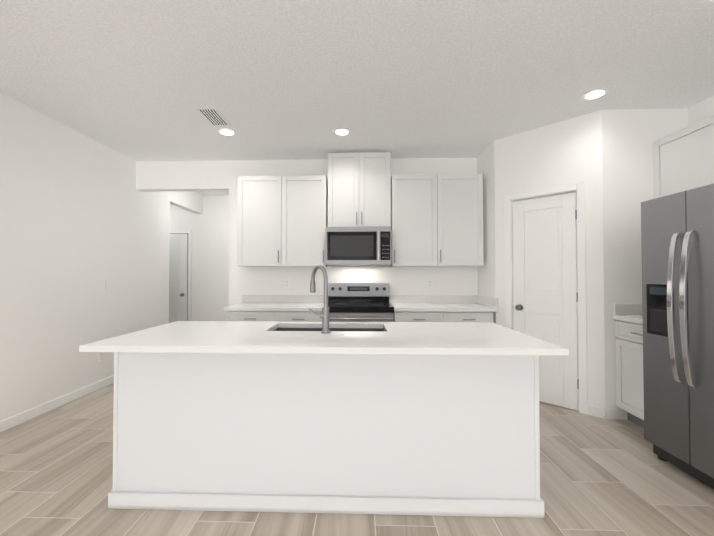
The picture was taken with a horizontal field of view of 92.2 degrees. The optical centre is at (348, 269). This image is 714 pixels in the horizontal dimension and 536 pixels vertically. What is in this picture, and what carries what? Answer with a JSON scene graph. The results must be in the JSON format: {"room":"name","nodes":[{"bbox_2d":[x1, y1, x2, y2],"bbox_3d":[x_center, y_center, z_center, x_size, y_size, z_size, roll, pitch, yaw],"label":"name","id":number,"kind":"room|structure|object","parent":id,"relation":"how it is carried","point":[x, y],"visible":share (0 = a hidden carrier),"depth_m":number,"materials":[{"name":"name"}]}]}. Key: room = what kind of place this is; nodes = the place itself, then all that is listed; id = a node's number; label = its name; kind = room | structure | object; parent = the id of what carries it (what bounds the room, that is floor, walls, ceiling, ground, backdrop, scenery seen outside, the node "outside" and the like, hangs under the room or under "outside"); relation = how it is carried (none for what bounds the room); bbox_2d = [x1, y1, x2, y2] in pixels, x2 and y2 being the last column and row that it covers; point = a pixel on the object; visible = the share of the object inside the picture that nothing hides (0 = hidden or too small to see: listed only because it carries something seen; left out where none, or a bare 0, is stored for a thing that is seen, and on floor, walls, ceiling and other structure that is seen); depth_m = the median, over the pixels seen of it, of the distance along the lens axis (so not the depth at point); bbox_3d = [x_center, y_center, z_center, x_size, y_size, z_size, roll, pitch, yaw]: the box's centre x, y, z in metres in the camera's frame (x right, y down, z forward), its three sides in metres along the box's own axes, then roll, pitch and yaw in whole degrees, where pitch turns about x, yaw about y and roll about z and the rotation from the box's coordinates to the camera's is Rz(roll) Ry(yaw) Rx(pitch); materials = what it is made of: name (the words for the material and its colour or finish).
{"room":"kitchen","nodes":[
{"label":"kitchen","id":0,"kind":"room"},
{"bbox_2d":[0,92,202,420],"bbox_3d":[-2.897,-0.086,1.510,0.120,2.740,9.650,0,-1,2],"label":"wall","id":1,"kind":"structure","parent":0,"point":[67,218],"depth_m":3.40,"materials":[{"name":"white paint"}]},
{"bbox_2d":[0,375,113,432],"bbox_3d":[-2.848,1.229,0.936,0.014,0.090,8.550,0,-1,2],"label":"baseboard","id":2,"kind":"structure","parent":1,"relation":"attached to","point":[48,406],"depth_m":3.21,"materials":[{"name":"white paint"}]},
{"bbox_2d":[98,352,103,361],"bbox_3d":[-2.759,0.964,3.844,0.010,0.120,0.080,0,-1,2],"label":"electrical outlet plate","id":3,"kind":"object","parent":1,"relation":"attached to","point":[100,356],"visible":0.83,"depth_m":3.83,"materials":[{"name":"white plastic"}]},
{"bbox_2d":[105,280,110,289],"bbox_3d":[-2.757,0.176,3.948,0.009,0.120,0.080,0,-1,2],"label":"switch plate","id":4,"kind":"object","parent":1,"relation":"attached to","point":[107,284],"visible":1,"depth_m":3.94,"materials":[{"name":"white plastic"}]},
{"bbox_2d":[170,195,228,320],"bbox_3d":[-2.940,-0.003,6.398,3.150,2.740,0.120,0,-1,2],"label":"wall","id":5,"kind":"structure","parent":0,"point":[209,227],"depth_m":6.33,"materials":[{"name":"white paint"}]},
{"bbox_2d":[169,234,187,322],"bbox_3d":[-3.363,0.348,6.288,0.810,2.020,0.105,0,-1,2],"label":"hall door","id":6,"kind":"structure","parent":5,"relation":"in","point":[178,264],"depth_m":6.30,"materials":[{"name":"white paint"}]},
{"bbox_2d":[170,230,191,320],"bbox_3d":[-3.362,0.314,6.338,0.960,2.105,0.016,0,-1,2],"label":"door frame","id":7,"kind":"structure","parent":5,"relation":"attached to","point":[189,232],"depth_m":6.32,"materials":[{"name":"white paint"}]},
{"bbox_2d":[136,158,477,305],"bbox_3d":[-0.500,-0.036,4.421,4.490,2.740,0.120,0,-1,2],"label":"wall","id":8,"kind":"structure","parent":0,"point":[399,280],"depth_m":4.37,"materials":[{"name":"white paint"}]},
{"bbox_2d":[237,175,328,266],"bbox_3d":[-0.780,-0.576,4.195,1.055,1.068,0.364,0,-1,2],"label":"upper cabinet","id":9,"kind":"object","parent":8,"relation":"attached to","point":[282,221],"visible":0.94,"depth_m":4.06,"materials":[{"name":"white paint"}]},
{"bbox_2d":[284,279,289,287],"bbox_3d":[-0.777,0.175,4.361,0.072,0.115,0.010,0,-1,2],"label":"outlet","id":10,"kind":"object","parent":8,"relation":"attached to","point":[286,283],"visible":1,"depth_m":4.36,"materials":[{"name":"white plastic"}]},
{"bbox_2d":[328,152,390,226],"bbox_3d":[0.134,-0.936,4.173,0.741,0.879,0.364,0,-1,2],"label":"upper cabinet","id":11,"kind":"object","parent":8,"relation":"attached to","point":[359,189],"visible":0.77,"depth_m":4.03,"materials":[{"name":"white paint"}]},
{"bbox_2d":[326,226,390,265],"bbox_3d":[0.126,-0.275,4.113,0.746,0.437,0.460,0,-1,2],"label":"microwave","id":12,"kind":"object","parent":11,"relation":"attached to","point":[358,246],"visible":1,"depth_m":3.92,"materials":[{"name":"silver metal"}]},
{"bbox_2d":[427,279,432,287],"bbox_3d":[1.022,0.174,4.305,0.072,0.115,0.010,0,-1,2],"label":"outlet","id":13,"kind":"object","parent":8,"relation":"attached to","point":[429,283],"visible":1,"depth_m":4.30,"materials":[{"name":"white plastic"}]},
{"bbox_2d":[389,174,482,266],"bbox_3d":[1.043,-0.577,4.138,1.055,1.068,0.364,0,-1,2],"label":"upper cabinet","id":14,"kind":"object","parent":8,"relation":"attached to","point":[436,220],"visible":0.96,"depth_m":4.00,"materials":[{"name":"white paint"}]},
{"bbox_2d":[0,383,713,535],"bbox_3d":[-0.752,1.333,1.469,8.030,0.100,10.150,0,-1,2],"label":"floor","id":15,"kind":"structure","parent":0,"point":[606,477],"depth_m":1.96,"materials":[{"name":"tile"}]},
{"bbox_2d":[223,295,323,321],"bbox_3d":[-0.806,0.820,4.027,1.092,1.014,0.654,0,-1,2],"label":"base cabinet","id":16,"kind":"object","parent":15,"relation":"on","point":[284,308],"visible":0.31,"depth_m":3.76,"materials":[{"name":"white paint"}]},
{"bbox_2d":[108,353,543,517],"bbox_3d":[-0.127,0.855,2.189,2.318,0.882,0.729,0,-1,2],"label":"kitchen island","id":17,"kind":"object","parent":15,"relation":"on","point":[325,415],"depth_m":1.84,"materials":[{"name":"white paint"}]},
{"bbox_2d":[79,321,568,356],"bbox_3d":[-0.128,0.396,2.109,2.362,0.032,0.915,0,-1,2],"label":"island countertop","id":18,"kind":"structure","parent":17,"relation":"on","point":[396,339],"depth_m":1.83,"materials":[{"name":"white stone"}]},
{"bbox_2d":[308,265,330,332],"bbox_3d":[-0.175,0.174,2.135,0.146,0.414,0.188,0,-1,2],"label":"faucet","id":19,"kind":"object","parent":18,"relation":"on","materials":[{"name":"silver metal"}]},
{"bbox_2d":[279,325,382,328],"bbox_3d":[-0.131,0.521,2.299,0.784,0.234,0.365,0,-1,2],"label":"sink","id":20,"kind":"object","parent":18,"relation":"in","point":[280,326],"depth_m":2.47,"materials":[{"name":"silver metal"}]},
{"bbox_2d":[323,283,393,321],"bbox_3d":[0.121,0.744,3.968,0.760,1.165,0.696,0,-1,2],"label":"range","id":21,"kind":"object","parent":15,"relation":"on","point":[358,302],"visible":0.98,"depth_m":4.11,"materials":[{"name":"silver metal"}]},
{"bbox_2d":[389,295,498,321],"bbox_3d":[1.056,0.819,3.969,1.103,1.014,0.654,0,-1,2],"label":"base cabinet","id":22,"kind":"object","parent":15,"relation":"on","point":[442,308],"visible":0.29,"depth_m":3.70,"materials":[{"name":"white paint"}]},
{"bbox_2d":[613,303,643,427],"bbox_3d":[2.655,0.798,2.729,0.694,1.014,0.573,0,-1,2],"label":"base cabinet","id":23,"kind":"object","parent":15,"relation":"on","point":[628,317],"visible":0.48,"depth_m":2.89,"materials":[{"name":"white paint"}]},
{"bbox_2d":[641,183,713,488],"bbox_3d":[2.462,0.402,1.964,0.930,1.780,0.910,0,-1,2],"label":"refrigerator","id":24,"kind":"object","parent":15,"relation":"on","point":[677,238],"visible":1,"depth_m":2.13,"materials":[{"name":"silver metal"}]},
{"bbox_2d":[0,0,713,195],"bbox_3d":[-0.752,-1.506,1.517,8.030,0.100,10.150,0,-1,2],"label":"ceiling","id":25,"kind":"structure","parent":0,"point":[138,80],"depth_m":2.47,"materials":[{"name":"paint"}]},
{"bbox_2d":[195,108,230,125],"bbox_3d":[-1.252,-1.422,3.212,0.195,0.009,0.350,0,-1,2],"label":"ceiling vent","id":26,"kind":"object","parent":25,"relation":"in","point":[213,117],"visible":1,"depth_m":3.19,"materials":[{"name":"silver metal"}]},
{"bbox_2d":[217,128,235,135],"bbox_3d":[-1.254,-1.419,3.548,0.190,0.006,0.190,0,-1,2],"label":"recessed light","id":27,"kind":"object","parent":25,"relation":"in","point":[225,132],"visible":1,"depth_m":3.54,"materials":[{"name":"white plastic"}]},
{"bbox_2d":[333,128,350,135],"bbox_3d":[-0.063,-1.419,3.541,0.190,0.006,0.190,0,-1,2],"label":"recessed light","id":28,"kind":"object","parent":25,"relation":"in","point":[341,131],"visible":1,"depth_m":3.52,"materials":[{"name":"white plastic"}]},
{"bbox_2d":[581,88,608,100],"bbox_3d":[2.015,-1.431,2.805,0.190,0.006,0.190,0,-1,2],"label":"recessed light","id":29,"kind":"object","parent":25,"relation":"in","point":[594,94],"visible":1,"depth_m":2.80,"materials":[{"name":"white plastic"}]},
{"bbox_2d":[697,0,713,3],"bbox_3d":[1.942,-1.449,1.777,0.190,0.006,0.190,0,-1,2],"label":"recessed light","id":30,"kind":"object","parent":25,"relation":"in","point":[705,1],"visible":1,"depth_m":1.85,"materials":[{"name":"white plastic"}]},
{"bbox_2d":[477,141,495,322],"bbox_3d":[1.673,-0.043,4.018,0.120,2.740,0.550,0,-1,2],"label":"wall","id":31,"kind":"structure","parent":0,"point":[486,169],"depth_m":3.94,"materials":[{"name":"white paint"}]},
{"bbox_2d":[494,110,604,407],"bbox_3d":[1.978,-0.053,3.436,0.120,2.740,0.962,1,-1,-43],"label":"wall","id":32,"kind":"structure","parent":0,"point":[567,151],"depth_m":3.23,"materials":[{"name":"white paint"}]},
{"bbox_2d":[512,192,578,409],"bbox_3d":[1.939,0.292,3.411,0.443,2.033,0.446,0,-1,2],"label":"pantry door","id":33,"kind":"structure","parent":32,"relation":"in","point":[545,296],"depth_m":3.36,"materials":[{"name":"white paint"}]},
{"bbox_2d":[504,181,587,414],"bbox_3d":[1.963,0.256,3.435,0.136,2.122,0.729,1,-1,-43],"label":"door frame","id":34,"kind":"structure","parent":32,"relation":"attached to","point":[578,188],"depth_m":3.17,"materials":[{"name":"white paint"}]},
{"bbox_2d":[602,108,687,418],"bbox_3d":[2.700,-0.059,3.091,0.870,2.740,0.120,0,-1,2],"label":"wall","id":35,"kind":"structure","parent":0,"point":[630,137],"depth_m":3.05,"materials":[{"name":"white paint"}]},
{"bbox_2d":[688,95,713,126],"bbox_3d":[2.971,-0.116,-0.239,0.120,2.740,6.520,0,-1,2],"label":"wall","id":36,"kind":"structure","parent":0,"point":[701,111],"depth_m":2.92,"materials":[{"name":"white paint"}]},
{"bbox_2d":[653,115,713,198],"bbox_3d":[2.830,-0.601,2.747,0.344,1.068,0.573,0,-1,2],"label":"upper cabinet","id":37,"kind":"object","parent":36,"relation":"attached to","point":[683,159],"visible":0.4,"depth_m":2.75,"materials":[{"name":"white paint"}]}
]}

